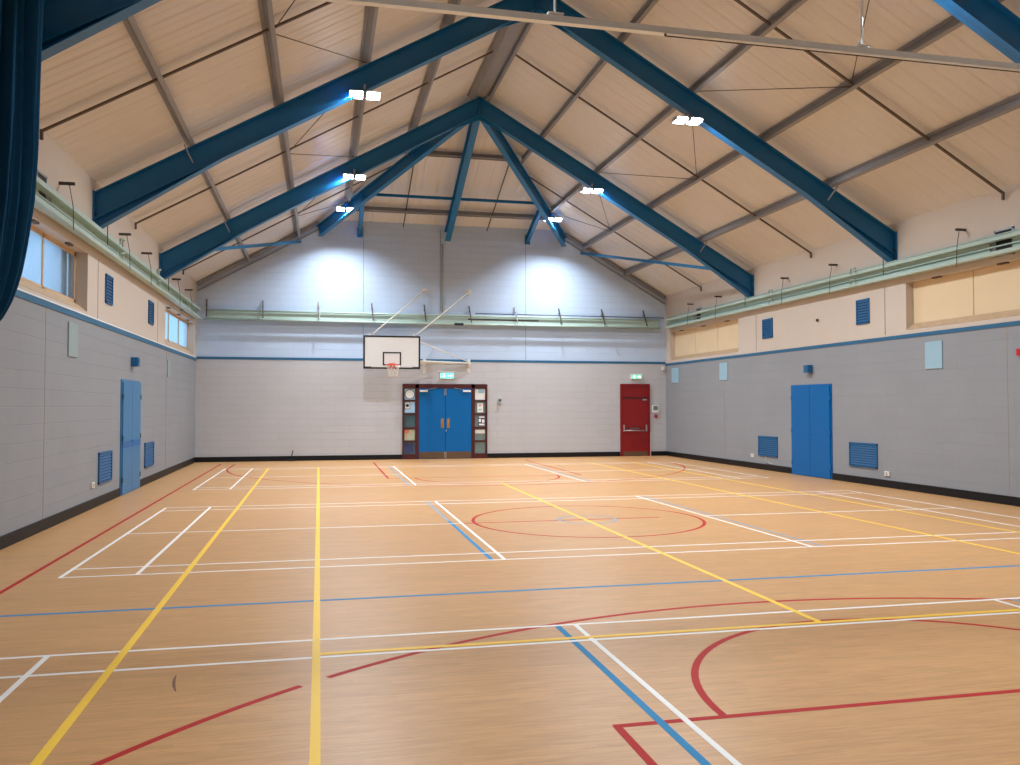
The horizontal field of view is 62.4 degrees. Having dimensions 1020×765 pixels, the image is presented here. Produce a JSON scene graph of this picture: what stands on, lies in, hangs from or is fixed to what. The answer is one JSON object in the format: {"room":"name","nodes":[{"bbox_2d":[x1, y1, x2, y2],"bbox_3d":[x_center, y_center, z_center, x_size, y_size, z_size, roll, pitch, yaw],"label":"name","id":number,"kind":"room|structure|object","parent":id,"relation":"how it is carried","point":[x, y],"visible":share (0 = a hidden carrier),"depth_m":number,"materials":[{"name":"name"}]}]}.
{"room":"sports hall","nodes":[
{"label":"sports hall","id":0,"kind":"room"},
{"bbox_2d":[0,126,196,535],"bbox_3d":[-6.664,-0.884,11.425,0.304,5.950,30.950,0,-2,-13],"label":"wall","id":1,"kind":"structure","parent":0,"point":[58,411],"depth_m":14.03,"materials":[{"name":"paint"}]},
{"bbox_2d":[19,219,86,311],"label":"window","id":2,"kind":"structure","parent":1,"relation":"in","point":[24,282],"depth_m":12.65,"materials":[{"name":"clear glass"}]},
{"bbox_2d":[67,322,77,357],"bbox_3d":[-6.940,-0.675,13.382,0.022,0.540,0.500,0,-2,-13],"label":"wall panel","id":3,"kind":"object","parent":1,"relation":"attached to","point":[72,327],"visible":1,"depth_m":13.32,"materials":[{"name":"plastic"}]},
{"bbox_2d":[0,457,194,549],"bbox_3d":[-6.507,2.010,11.380,0.022,0.160,30.950,0,-2,-13],"label":"baseboard","id":4,"kind":"structure","parent":1,"relation":"attached to","point":[18,535],"depth_m":13.23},
{"bbox_2d":[15,288,195,360],"bbox_3d":[-6.510,-1.156,11.467,0.020,0.115,30.950,0,-2,-13],"label":"trim","id":5,"kind":"structure","parent":1,"relation":"attached to","point":[20,293],"depth_m":14.19,"materials":[{"name":"blue paint"}]},
{"bbox_2d":[98,450,112,483],"bbox_3d":[-7.407,1.542,15.425,0.030,0.560,0.950,0,-2,-13],"label":"air vent","id":6,"kind":"object","parent":1,"relation":"in","point":[105,459],"visible":1,"depth_m":15.40,"materials":[{"name":"metal"}]},
{"bbox_2d":[105,274,113,305],"bbox_3d":[-7.434,-1.719,15.632,0.030,0.530,0.510,0,-2,-13],"label":"air vent","id":7,"kind":"object","parent":1,"relation":"in","point":[109,280],"visible":1,"depth_m":15.62,"materials":[{"name":"metal"}]},
{"bbox_2d":[34,176,200,318],"bbox_3d":[-7.685,-2.528,17.341,0.280,0.723,18.250,0,-2,-13],"label":"heater","id":8,"kind":"object","parent":1,"relation":"attached to","point":[59,209],"visible":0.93,"depth_m":14.74,"materials":[{"name":"green paint"}]},
{"bbox_2d":[119,379,141,495],"bbox_3d":[-7.848,1.108,17.466,0.057,2.300,1.760,0,-2,-13],"label":"door","id":9,"kind":"structure","parent":1,"relation":"in","point":[131,397],"depth_m":17.29,"materials":[{"name":"blue paint"}]},
{"bbox_2d":[131,357,139,366],"bbox_3d":[-7.826,-0.428,17.616,0.148,0.190,0.200,0,-2,-13],"label":"fire alarm","id":10,"kind":"object","parent":1,"relation":"attached to","point":[135,361],"visible":1,"depth_m":17.52,"materials":[{"name":"blue paint"}]},
{"bbox_2d":[144,441,153,467],"bbox_3d":[-8.292,1.651,19.371,0.030,0.560,1.020,0,-2,-13],"label":"air vent","id":11,"kind":"object","parent":1,"relation":"in","point":[149,446],"visible":1,"depth_m":19.32,"materials":[{"name":"metal"}]},
{"bbox_2d":[148,300,153,324],"bbox_3d":[-8.298,-1.612,19.485,0.030,0.530,0.550,0,-2,-13],"label":"air vent","id":12,"kind":"object","parent":1,"relation":"in","point":[150,303],"visible":1,"depth_m":19.46,"materials":[{"name":"metal"}]},
{"bbox_2d":[167,360,169,376],"bbox_3d":[-8.829,-0.358,21.802,0.022,0.430,0.330,0,-2,-13],"label":"wall panel","id":13,"kind":"object","parent":1,"relation":"attached to","point":[168,361],"visible":1,"depth_m":21.70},
{"bbox_2d":[165,307,193,354],"bbox_3d":[-9.385,-1.428,23.747,0.235,1.004,4.950,0,-2,-13],"label":"window","id":14,"kind":"structure","parent":1,"relation":"in","point":[167,341],"depth_m":24.29,"materials":[{"name":"clear glass"}]},
{"bbox_2d":[195,219,665,456],"bbox_3d":[-2.208,-1.382,28.455,16.440,7.877,0.303,0,-2,-13],"label":"wall","id":15,"kind":"structure","parent":0,"point":[244,408],"depth_m":28.12,"materials":[{"name":"paint"}]},
{"bbox_2d":[197,221,318,290],"bbox_3d":[-8.036,-4.060,27.021,3.780,2.387,0.085,0,-2,-13],"label":"beam","id":16,"kind":"structure","parent":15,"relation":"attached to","point":[201,282],"depth_m":26.95,"materials":[{"name":"metal"}]},
{"bbox_2d":[363,288,470,377],"bbox_3d":[-2.907,-1.649,27.482,3.753,3.061,1.035,1,-2,-42],"label":"goal","id":17,"kind":"object","parent":15,"relation":"attached to","point":[379,351],"visible":1,"depth_m":26.80,"materials":[{"name":"white paint"}]},
{"bbox_2d":[195,451,665,461],"bbox_3d":[-2.172,2.471,28.193,15.796,0.160,0.022,0,-2,-13],"label":"baseboard","id":18,"kind":"structure","parent":15,"relation":"attached to","point":[653,453],"depth_m":27.63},
{"bbox_2d":[196,356,665,363],"bbox_3d":[-2.175,-0.737,28.287,15.810,0.080,0.010,0,-2,-13],"label":"trim","id":19,"kind":"structure","parent":15,"relation":"attached to","point":[197,357],"depth_m":28.34,"materials":[{"name":"blue paint"}]},
{"bbox_2d":[204,299,663,328],"bbox_3d":[-2.060,-2.246,28.134,15.460,0.707,0.440,0,-2,-13],"label":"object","id":20,"kind":"object","parent":15,"relation":"attached to","point":[211,314],"visible":1,"depth_m":28.05,"materials":[{"name":"green paint"}]},
{"bbox_2d":[440,229,442,312],"bbox_3d":[-2.292,-3.708,28.306,0.114,2.880,0.053,0,-2,5],"label":"conduit","id":21,"kind":"object","parent":15,"relation":"attached to","point":[440,229],"visible":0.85,"depth_m":28.29,"materials":[{"name":"metal"}]},
{"bbox_2d":[402,384,486,458],"bbox_3d":[-2.163,1.300,28.181,2.860,2.500,0.112,0,-2,-13],"label":"door","id":22,"kind":"structure","parent":15,"relation":"in","point":[444,421],"depth_m":28.18,"materials":[{"name":"blue paint"}]},
{"bbox_2d":[405,444,412,452],"bbox_3d":[-3.345,2.184,27.925,0.270,0.320,0.003,0,-2,-13],"label":"poster","id":23,"kind":"object","parent":22,"relation":"attached to","point":[408,447],"visible":1,"depth_m":27.93,"materials":[{"name":"blue paper"}]},
{"bbox_2d":[405,389,414,399],"bbox_3d":[-3.326,0.390,27.977,0.340,0.360,0.007,0,-2,-13],"label":"poster","id":24,"kind":"object","parent":22,"relation":"attached to","point":[409,393],"visible":1,"depth_m":27.97,"materials":[{"name":"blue paper"}]},
{"bbox_2d":[405,402,414,412],"bbox_3d":[-3.325,0.820,27.964,0.340,0.370,0.009,0,-2,-13],"label":"poster","id":25,"kind":"object","parent":22,"relation":"attached to","point":[409,406],"visible":1,"depth_m":27.97,"materials":[{"name":"blue paper"}]},
{"bbox_2d":[405,429,414,439],"bbox_3d":[-3.326,1.734,27.941,0.340,0.360,0.004,0,-2,-13],"label":"poster","id":26,"kind":"object","parent":22,"relation":"attached to","point":[409,433],"visible":1,"depth_m":27.94,"materials":[{"name":"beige paper"}]},
{"bbox_2d":[475,389,484,399],"bbox_3d":[-1.014,0.403,28.496,0.340,0.360,0.004,0,-2,-13],"label":"poster","id":27,"kind":"object","parent":22,"relation":"attached to","point":[479,393],"visible":1,"depth_m":28.50,"materials":[{"name":"white paper"}]},
{"bbox_2d":[477,403,482,411],"bbox_3d":[-1.008,0.853,28.485,0.200,0.310,0.004,0,-2,-13],"label":"poster","id":28,"kind":"object","parent":22,"relation":"attached to","point":[479,405],"visible":1,"depth_m":28.48,"materials":[{"name":"white paper"}]},
{"bbox_2d":[475,430,484,432],"bbox_3d":[-1.013,1.658,28.462,0.330,0.120,0.003,0,-2,-13],"label":"poster","id":29,"kind":"object","parent":22,"relation":"attached to","point":[476,431],"visible":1,"depth_m":28.46,"materials":[{"name":"white paper"}]},
{"bbox_2d":[478,416,484,425],"bbox_3d":[-0.962,1.293,28.483,0.235,0.350,0.004,0,-2,-13],"label":"poster","id":30,"kind":"object","parent":22,"relation":"attached to","point":[481,419],"visible":1,"depth_m":28.48,"materials":[{"name":"white paper"}]},
{"bbox_2d":[437,371,454,379],"bbox_3d":[-2.139,-0.233,28.251,0.580,0.330,0.069,0,-2,-13],"label":"exit sign","id":31,"kind":"object","parent":15,"relation":"attached to","point":[442,375],"visible":1,"depth_m":28.22,"materials":[{"name":"green plastic"}]},
{"bbox_2d":[565,233,665,303],"bbox_3d":[3.703,-3.992,29.651,3.780,2.387,0.085,0,-2,-13],"label":"beam","id":32,"kind":"structure","parent":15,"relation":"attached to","point":[569,237],"depth_m":29.65,"materials":[{"name":"metal"}]},
{"bbox_2d":[620,384,650,455],"bbox_3d":[4.437,1.318,29.648,1.140,2.540,0.137,0,-2,-13],"label":"door","id":33,"kind":"structure","parent":15,"relation":"in","point":[635,433],"depth_m":29.67,"materials":[{"name":"red paint"}]},
{"bbox_2d":[631,374,641,378],"bbox_3d":[4.458,-0.200,29.729,0.400,0.180,0.069,0,-2,-13],"label":"exit sign","id":34,"kind":"object","parent":15,"relation":"attached to","point":[633,376],"visible":1,"depth_m":29.70,"materials":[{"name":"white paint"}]},
{"bbox_2d":[652,405,658,412],"bbox_3d":[5.150,0.933,29.859,0.240,0.270,0.058,0,-2,-13],"label":"control panel","id":35,"kind":"object","parent":15,"relation":"attached to","point":[655,408],"visible":1,"depth_m":29.84,"materials":[{"name":"white paint"}]},
{"bbox_2d":[159,96,753,297],"bbox_3d":[-0.805,-4.991,22.284,15.836,5.193,0.369,0,-2,-13],"label":"roof beam","id":36,"kind":"structure","parent":0,"point":[172,261],"depth_m":22.25,"materials":[{"name":"blue metal"}]},
{"bbox_2d":[216,240,300,250],"bbox_3d":[-7.202,-3.913,24.049,0.090,1.548,6.458,0,-2,7],"label":"brace","id":37,"kind":"object","parent":36,"relation":"attached to","point":[296,241],"visible":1,"depth_m":23.93,"materials":[{"name":"metal"}]},
{"bbox_2d":[342,169,365,179],"bbox_3d":[-3.991,-5.348,21.602,0.600,0.228,0.266,0,-2,-13],"label":"floodlight","id":38,"kind":"object","parent":36,"relation":"attached to","point":[357,177],"visible":1,"depth_m":21.52,"materials":[{"name":"metal"}]},
{"bbox_2d":[356,175,364,179],"bbox_3d":[-3.838,-5.260,21.626,0.230,0.053,0.251,0,-2,-13],"label":"lamp","id":39,"kind":"object","parent":38,"relation":"attached to","point":[358,177],"depth_m":21.53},
{"bbox_2d":[317,125,465,235],"bbox_3d":[-3.503,-6.155,24.940,7.454,2.679,0.160,-1,-2,43],"label":"rafter","id":40,"kind":"object","parent":36,"relation":"attached to","point":[417,154],"visible":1,"depth_m":25.12,"materials":[{"name":"blue metal"}]},
{"bbox_2d":[336,206,352,210],"bbox_3d":[-5.114,-5.405,26.233,0.600,0.088,0.266,0,-2,-13],"label":"floodlight","id":41,"kind":"object","parent":40,"relation":"attached to","point":[339,208],"visible":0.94,"depth_m":26.12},
{"bbox_2d":[357,192,363,237],"bbox_3d":[-4.725,-5.311,26.787,0.180,1.007,2.068,0,-2,-13],"label":"rafter","id":42,"kind":"object","parent":40,"relation":"attached to","point":[361,211],"visible":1,"depth_m":27.08,"materials":[{"name":"blue metal"}]},
{"bbox_2d":[375,193,533,204],"bbox_3d":[-1.728,-5.759,26.426,5.501,0.080,0.080,0,-2,-13],"label":"bar","id":43,"kind":"object","parent":40,"relation":"attached to","point":[378,194],"visible":0.79,"depth_m":26.36,"materials":[{"name":"blue metal"}]},
{"bbox_2d":[444,110,482,240],"bbox_3d":[-1.466,-6.147,25.376,0.190,2.671,6.170,0,-2,-12],"label":"rafter","id":44,"kind":"object","parent":36,"relation":"attached to","point":[473,127],"visible":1,"depth_m":25.17,"materials":[{"name":"blue metal"}]},
{"bbox_2d":[341,205,543,219],"bbox_3d":[-1.967,-5.534,27.485,6.946,0.194,0.137,0,-2,-13],"label":"purlin","id":45,"kind":"object","parent":44,"relation":"attached to","point":[366,208],"visible":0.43,"depth_m":27.45,"materials":[{"name":"metal"}]},
{"bbox_2d":[403,166,413,226],"bbox_3d":[-3.155,-5.929,26.301,0.035,1.420,3.684,0,-2,-13],"label":"bar","id":46,"kind":"object","parent":45,"relation":"attached to","point":[413,166],"visible":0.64,"depth_m":26.28,"materials":[{"name":"metal"}]},
{"bbox_2d":[486,165,508,230],"bbox_3d":[-0.384,-5.913,26.922,0.035,1.420,3.684,0,-2,-13],"label":"bar","id":47,"kind":"object","parent":45,"relation":"attached to","point":[508,165],"visible":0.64,"depth_m":26.78,"materials":[{"name":"metal"}]},
{"bbox_2d":[427,151,505,160],"bbox_3d":[-1.360,-6.683,24.805,3.100,0.194,0.137,0,-2,-13],"label":"purlin","id":48,"kind":"object","parent":44,"relation":"attached to","point":[433,153],"visible":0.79,"depth_m":24.83,"materials":[{"name":"metal"}]},
{"bbox_2d":[481,122,566,246],"bbox_3d":[0.515,-6.131,25.841,0.160,2.679,7.454,-1,-2,22],"label":"rafter","id":49,"kind":"object","parent":36,"relation":"attached to","point":[497,136],"visible":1,"depth_m":25.64,"materials":[{"name":"blue metal"}]},
{"bbox_2d":[525,202,543,244],"bbox_3d":[0.822,-5.279,28.030,0.180,1.007,2.068,0,-2,-13],"label":"rafter","id":50,"kind":"object","parent":49,"relation":"attached to","point":[528,236],"visible":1,"depth_m":28.23,"materials":[{"name":"blue metal"}]},
{"bbox_2d":[544,217,561,221],"bbox_3d":[1.412,-5.367,27.696,0.600,0.088,0.266,0,-2,-13],"label":"floodlight","id":51,"kind":"object","parent":49,"relation":"attached to","point":[558,219],"visible":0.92,"depth_m":27.62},
{"bbox_2d":[580,183,602,192],"bbox_3d":[2.235,-5.312,22.997,0.600,0.228,0.266,0,-2,-13],"label":"floodlight","id":52,"kind":"object","parent":36,"relation":"attached to","point":[583,190],"visible":1,"depth_m":22.94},
{"bbox_2d":[581,188,591,192],"bbox_3d":[2.085,-5.226,22.953,0.230,0.053,0.251,0,-2,-13],"label":"lamp","id":53,"kind":"object","parent":52,"relation":"attached to","point":[583,190],"depth_m":22.87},
{"bbox_2d":[592,189,602,192],"bbox_3d":[2.388,-5.224,23.021,0.230,0.053,0.251,0,-2,-13],"label":"lamp","id":54,"kind":"object","parent":52,"relation":"attached to","point":[593,190],"depth_m":22.94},
{"bbox_2d":[580,252,708,269],"bbox_3d":[4.215,-3.847,26.607,0.090,1.548,6.458,1,-2,-33],"label":"brace","id":55,"kind":"object","parent":36,"relation":"attached to","point":[581,253],"visible":1,"depth_m":26.40,"materials":[{"name":"metal"}]},
{"bbox_2d":[550,0,807,213],"bbox_3d":[4.578,-6.060,13.378,0.109,0.219,29.525,0,-2,-13],"label":"purlin","id":56,"kind":"object","parent":36,"relation":"attached to","point":[790,6],"visible":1,"depth_m":16.65,"materials":[{"name":"metal"}]},
{"bbox_2d":[92,0,897,262],"bbox_3d":[0.529,-5.155,16.334,15.836,5.193,0.369,0,-2,-13],"label":"roof beam","id":57,"kind":"structure","parent":0,"point":[112,202],"depth_m":16.11,"materials":[{"name":"blue metal"}]},
{"bbox_2d":[672,112,702,124],"bbox_3d":[3.588,-5.377,17.048,0.600,0.228,0.266,0,-2,-13],"label":"floodlight","id":58,"kind":"object","parent":57,"relation":"attached to","point":[678,119],"visible":1,"depth_m":16.98,"materials":[{"name":"metal"}]},
{"bbox_2d":[673,117,687,123],"bbox_3d":[3.439,-5.290,17.005,0.230,0.053,0.251,0,-2,-13],"label":"lamp","id":59,"kind":"object","parent":58,"relation":"attached to","point":[678,120],"depth_m":16.93,"materials":[{"name":"plastic"}]},
{"bbox_2d":[687,118,702,124],"bbox_3d":[3.741,-5.288,17.072,0.230,0.053,0.251,0,-2,-13],"label":"lamp","id":60,"kind":"object","parent":58,"relation":"attached to","point":[692,121],"depth_m":17.00,"materials":[{"name":"plastic"}]},
{"bbox_2d":[0,456,1019,764],"bbox_3d":[1.210,2.194,13.105,16.440,0.122,31.550,0,-2,-13],"label":"floor","id":61,"kind":"structure","parent":0,"point":[607,610],"depth_m":7.02,"materials":[{"name":"wood"}]},
{"bbox_2d":[39,0,1019,295],"bbox_3d":[1.207,-5.824,13.326,16.540,4.664,31.550,0,-2,-13],"label":"ceiling","id":62,"kind":"structure","parent":0,"point":[115,140],"depth_m":16.43,"materials":[{"name":"wood"}]},
{"bbox_2d":[348,84,380,99],"bbox_3d":[-2.696,-5.413,15.640,0.600,0.228,0.266,0,-2,-13],"label":"floodlight","id":63,"kind":"object","parent":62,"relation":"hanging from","point":[357,94],"visible":0.99,"depth_m":15.56,"materials":[{"name":"metal"}]},
{"bbox_2d":[350,90,362,98],"bbox_3d":[-2.845,-5.326,15.597,0.230,0.053,0.251,0,-2,-13],"label":"lamp","id":64,"kind":"object","parent":63,"relation":"attached to","point":[357,94],"depth_m":15.51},
{"bbox_2d":[367,92,379,99],"bbox_3d":[-2.543,-5.325,15.664,0.230,0.053,0.251,0,-2,-13],"label":"lamp","id":65,"kind":"object","parent":63,"relation":"attached to","point":[370,95],"depth_m":15.58,"materials":[{"name":"plastic"}]},
{"bbox_2d":[41,0,1019,63],"bbox_3d":[1.874,-5.321,10.335,15.836,5.193,0.369,0,-2,-13],"label":"roof beam","id":66,"kind":"structure","parent":0,"point":[66,23],"depth_m":9.00,"materials":[{"name":"blue metal"}]},
{"bbox_2d":[123,15,250,261],"bbox_3d":[-5.002,-4.348,11.893,0.202,0.165,30.910,0,-2,-13],"label":"purlin","id":67,"kind":"object","parent":66,"relation":"attached to","point":[130,23],"visible":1,"depth_m":12.69,"materials":[{"name":"metal"}]},
{"bbox_2d":[258,0,299,236],"bbox_3d":[-3.519,-5.206,12.249,0.202,0.165,30.910,0,-2,-13],"label":"purlin","id":68,"kind":"object","parent":66,"relation":"attached to","point":[265,6],"visible":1,"depth_m":14.15,"materials":[{"name":"metal"}]},
{"bbox_2d":[39,2,332,139],"bbox_3d":[-2.773,-5.587,12.576,7.667,4.487,0.050,0,-2,-13],"label":"bar","id":69,"kind":"object","parent":68,"relation":"attached to","point":[43,130],"visible":1,"depth_m":12.08,"materials":[{"name":"metal"}]},
{"bbox_2d":[275,0,294,28],"bbox_3d":[-2.424,-5.625,11.117,0.014,0.909,3.381,1,-2,-40],"label":"stay","id":70,"kind":"object","parent":68,"relation":"attached to","point":[294,0],"visible":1,"depth_m":12.05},
{"bbox_2d":[182,166,390,274],"bbox_3d":[-6.348,-4.748,24.392,5.867,3.461,0.050,0,-2,-13],"label":"bar","id":71,"kind":"object","parent":68,"relation":"attached to","point":[390,166],"visible":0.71,"depth_m":24.34,"materials":[{"name":"metal"}]},
{"bbox_2d":[290,113,323,150],"bbox_3d":[-3.754,-5.461,17.048,0.014,0.909,3.381,1,-2,-40],"label":"stay","id":72,"kind":"object","parent":68,"relation":"attached to","point":[323,113],"visible":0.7,"depth_m":17.59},
{"bbox_2d":[134,51,492,228],"bbox_3d":[-4.103,-5.424,18.506,7.667,4.487,0.050,0,-2,-13],"label":"bar","id":73,"kind":"object","parent":68,"relation":"attached to","point":[480,57],"visible":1,"depth_m":18.41,"materials":[{"name":"metal"}]},
{"bbox_2d":[290,153,348,156],"bbox_3d":[-4.410,-5.381,19.974,0.014,0.909,3.381,0,-2,15],"label":"stay","id":74,"kind":"object","parent":68,"relation":"attached to","point":[290,153],"visible":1,"depth_m":19.82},
{"bbox_2d":[276,34,366,62],"bbox_3d":[-3.080,-5.544,14.043,0.014,0.909,3.381,0,-2,15],"label":"stay","id":75,"kind":"object","parent":68,"relation":"attached to","point":[276,34],"visible":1,"depth_m":13.82,"materials":[{"name":"metal"}]},
{"bbox_2d":[315,0,1019,72],"bbox_3d":[2.011,-5.598,9.732,14.360,3.309,0.100,0,-2,-13],"label":"track","id":76,"kind":"object","parent":68,"relation":"hanging from","point":[553,18],"visible":1,"depth_m":9.65,"materials":[{"name":"white metal"}]},
{"bbox_2d":[0,0,43,320],"bbox_3d":[-5.105,-2.211,8.059,1.141,3.645,0.692,0,-2,-15],"label":"curtain","id":77,"kind":"object","parent":76,"relation":"hanging from","point":[21,21],"visible":1,"depth_m":8.02,"materials":[{"name":"blue fabric"}]},
{"bbox_2d":[344,6,378,202],"bbox_3d":[-1.855,-6.099,11.937,0.202,0.165,29.525,0,-2,-13],"label":"purlin","id":78,"kind":"object","parent":66,"relation":"attached to","point":[371,12],"visible":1,"depth_m":15.97,"materials":[{"name":"metal"}]},
{"bbox_2d":[404,0,460,155],"bbox_3d":[-0.087,-7.005,11.157,0.202,0.165,27.181,0,-2,-13],"label":"purlin","id":79,"kind":"object","parent":66,"relation":"attached to","point":[448,19],"visible":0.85,"depth_m":19.05,"materials":[{"name":"metal"}]},
{"bbox_2d":[467,25,510,99],"bbox_3d":[1.647,-7.885,10.303,0.202,0.165,24.710,0,-2,-13],"label":"purlin","id":80,"kind":"object","parent":66,"relation":"attached to","point":[500,35],"visible":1,"depth_m":19.97,"materials":[{"name":"metal"}]},
{"bbox_2d":[476,22,525,97],"bbox_3d":[1.879,-7.923,10.382,0.340,0.020,24.700,0,-2,-13],"label":"liner","id":81,"kind":"object","parent":66,"relation":"attached to","point":[514,31],"visible":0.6,"depth_m":19.90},
{"bbox_2d":[487,22,532,101],"bbox_3d":[2.128,-7.880,10.411,0.109,0.219,24.710,0,-2,-13],"label":"purlin","id":82,"kind":"object","parent":66,"relation":"attached to","point":[528,25],"visible":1,"depth_m":19.79,"materials":[{"name":"metal"}]},
{"bbox_2d":[520,0,658,163],"bbox_3d":[3.321,-6.983,11.920,0.109,0.219,27.181,0,-2,-13],"label":"purlin","id":83,"kind":"object","parent":66,"relation":"attached to","point":[646,8],"visible":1,"depth_m":18.92,"materials":[{"name":"metal"}]},
{"bbox_2d":[582,0,1004,249],"bbox_3d":[5.939,-5.149,14.368,0.109,0.219,30.910,0,-2,-13],"label":"purlin","id":84,"kind":"object","parent":66,"relation":"attached to","point":[950,24],"visible":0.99,"depth_m":15.60,"materials":[{"name":"metal"}]},
{"bbox_2d":[529,176,701,290],"bbox_3d":[3.306,-4.692,26.555,5.867,3.461,0.050,0,-2,-13],"label":"bar","id":85,"kind":"object","parent":84,"relation":"attached to","point":[529,176],"visible":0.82,"depth_m":26.52,"materials":[{"name":"metal"}]},
{"bbox_2d":[596,172,696,179],"bbox_3d":[3.445,-5.335,21.734,0.014,0.909,3.381,1,-2,-40],"label":"stay","id":86,"kind":"object","parent":84,"relation":"attached to","point":[596,172],"visible":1,"depth_m":21.51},
{"bbox_2d":[512,53,811,257],"bbox_3d":[3.794,-5.378,20.276,7.667,4.487,0.050,0,-2,-13],"label":"bar","id":87,"kind":"object","parent":84,"relation":"attached to","point":[518,56],"visible":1,"depth_m":20.23,"materials":[{"name":"metal"}]},
{"bbox_2d":[692,125,696,178],"bbox_3d":[4.101,-5.416,18.808,0.014,0.909,3.381,0,-2,15],"label":"stay","id":88,"kind":"object","parent":84,"relation":"attached to","point":[692,125],"visible":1,"depth_m":19.23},
{"bbox_2d":[698,86,849,91],"bbox_3d":[4.775,-5.499,15.803,0.014,0.909,3.381,1,-2,-40],"label":"stay","id":89,"kind":"object","parent":84,"relation":"attached to","point":[842,86],"visible":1,"depth_m":15.55,"materials":[{"name":"metal"}]},
{"bbox_2d":[850,0,869,86],"bbox_3d":[5.431,-5.580,12.877,0.014,0.909,3.381,0,-2,15],"label":"stay","id":90,"kind":"object","parent":84,"relation":"attached to","point":[868,0],"visible":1,"depth_m":13.39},
{"bbox_2d":[734,0,1004,199],"bbox_3d":[5.124,-5.542,14.345,7.667,4.487,0.050,0,-2,-13],"label":"bar","id":91,"kind":"object","parent":84,"relation":"attached to","point":[742,4],"visible":1,"depth_m":14.61,"materials":[{"name":"metal"}]},
{"bbox_2d":[623,93,1019,275],"bbox_3d":[7.423,-4.275,14.677,0.109,0.219,30.910,0,-2,-13],"label":"purlin","id":92,"kind":"object","parent":66,"relation":"attached to","point":[1012,103],"visible":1,"depth_m":16.17,"materials":[{"name":"metal"}]},
{"bbox_2d":[665,183,1019,496],"bbox_3d":[9.082,-0.794,14.953,0.304,5.950,30.950,0,-2,-13],"label":"wall","id":93,"kind":"structure","parent":0,"point":[956,425],"depth_m":18.72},
{"bbox_2d":[672,368,678,382],"bbox_3d":[5.725,-0.245,29.194,0.022,0.520,0.590,0,-2,-13],"label":"wall panel","id":94,"kind":"object","parent":93,"relation":"attached to","point":[675,371],"visible":1,"depth_m":29.14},
{"bbox_2d":[670,319,737,360],"bbox_3d":[6.291,-1.337,27.259,0.235,1.004,4.950,0,-2,-13],"label":"window","id":95,"kind":"structure","parent":93,"relation":"in","point":[719,338],"depth_m":27.15,"materials":[{"name":"glass"}]},
{"bbox_2d":[719,362,727,379],"bbox_3d":[6.511,-0.337,25.687,0.022,0.530,0.520,0,-2,-13],"label":"wall panel","id":96,"kind":"object","parent":93,"relation":"attached to","point":[723,367],"visible":1,"depth_m":25.67,"materials":[{"name":"plastic"}]},
{"bbox_2d":[762,318,772,338],"bbox_3d":[7.079,-1.482,23.165,0.030,0.540,0.530,0,-2,-13],"label":"air vent","id":97,"kind":"object","parent":93,"relation":"in","point":[767,324],"visible":1,"depth_m":23.16,"materials":[{"name":"metal"}]},
{"bbox_2d":[758,436,777,463],"bbox_3d":[7.070,1.852,23.117,0.030,0.748,1.000,0,-2,-13],"label":"air vent","id":98,"kind":"object","parent":93,"relation":"in","point":[767,445],"visible":1,"depth_m":23.09,"materials":[{"name":"metal"}]},
{"bbox_2d":[803,365,812,372],"bbox_3d":[7.469,-0.338,21.124,0.148,0.190,0.200,0,-2,-13],"label":"fire alarm","id":99,"kind":"object","parent":93,"relation":"attached to","point":[806,368],"visible":1,"depth_m":21.04,"materials":[{"name":"blue paint"}]},
{"bbox_2d":[791,384,832,479],"bbox_3d":[7.516,1.201,21.082,0.057,2.300,1.780,0,-2,-13],"label":"door","id":100,"kind":"structure","parent":93,"relation":"in","point":[811,405],"depth_m":20.97,"materials":[{"name":"blue paint"}]},
{"bbox_2d":[665,321,1019,365],"bbox_3d":[8.930,-1.047,14.926,0.015,0.075,30.950,0,-2,-13],"label":"trim","id":101,"kind":"structure","parent":93,"relation":"attached to","point":[1013,323],"depth_m":18.78,"materials":[{"name":"blue paint"}]},
{"bbox_2d":[665,228,1019,328],"bbox_3d":[8.833,-2.605,14.793,0.280,0.723,30.450,0,-2,-13],"label":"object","id":102,"kind":"object","parent":93,"relation":"attached to","point":[979,249],"visible":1,"depth_m":18.78,"materials":[{"name":"green paint"}]},
{"bbox_2d":[696,307,701,322],"bbox_3d":[6.139,-2.181,27.377,0.030,0.490,0.400,0,-2,-13],"label":"air vent","id":103,"kind":"object","parent":102,"relation":"attached to","point":[700,308],"visible":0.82,"depth_m":27.38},
{"bbox_2d":[994,226,1014,257],"bbox_3d":[8.882,-2.519,15.145,0.030,0.490,0.440,0,-2,-13],"label":"air vent","id":104,"kind":"object","parent":102,"relation":"attached to","point":[1012,227],"visible":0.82,"depth_m":15.15,"materials":[{"name":"metal"}]},
{"bbox_2d":[666,451,1019,506],"bbox_3d":[8.928,2.099,14.838,0.022,0.160,30.950,0,-2,-13],"label":"baseboard","id":105,"kind":"structure","parent":93,"relation":"attached to","point":[971,495],"depth_m":18.15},
{"bbox_2d":[856,298,869,324],"bbox_3d":[7.992,-1.605,19.093,0.030,0.560,0.460,0,-2,-13],"label":"air vent","id":106,"kind":"object","parent":93,"relation":"in","point":[863,305],"visible":1,"depth_m":19.08,"materials":[{"name":"metal"}]},
{"bbox_2d":[849,442,877,468],"bbox_3d":[7.982,1.641,19.052,0.030,0.550,1.000,0,-2,-13],"label":"air vent","id":107,"kind":"object","parent":93,"relation":"in","point":[865,455],"visible":1,"depth_m":19.02,"materials":[{"name":"metal"}]},
{"bbox_2d":[925,340,942,368],"bbox_3d":[8.486,-0.550,16.878,0.022,0.550,0.480,0,-2,-13],"label":"wall panel","id":108,"kind":"object","parent":93,"relation":"attached to","point":[933,350],"visible":1,"depth_m":16.87,"materials":[{"name":"plastic"}]},
{"bbox_2d":[907,261,1019,329],"bbox_3d":[8.981,-1.668,15.262,0.235,1.004,5.050,0,-2,-13],"label":"window","id":109,"kind":"structure","parent":93,"relation":"in","point":[993,292],"depth_m":16.20,"materials":[{"name":"glass"}]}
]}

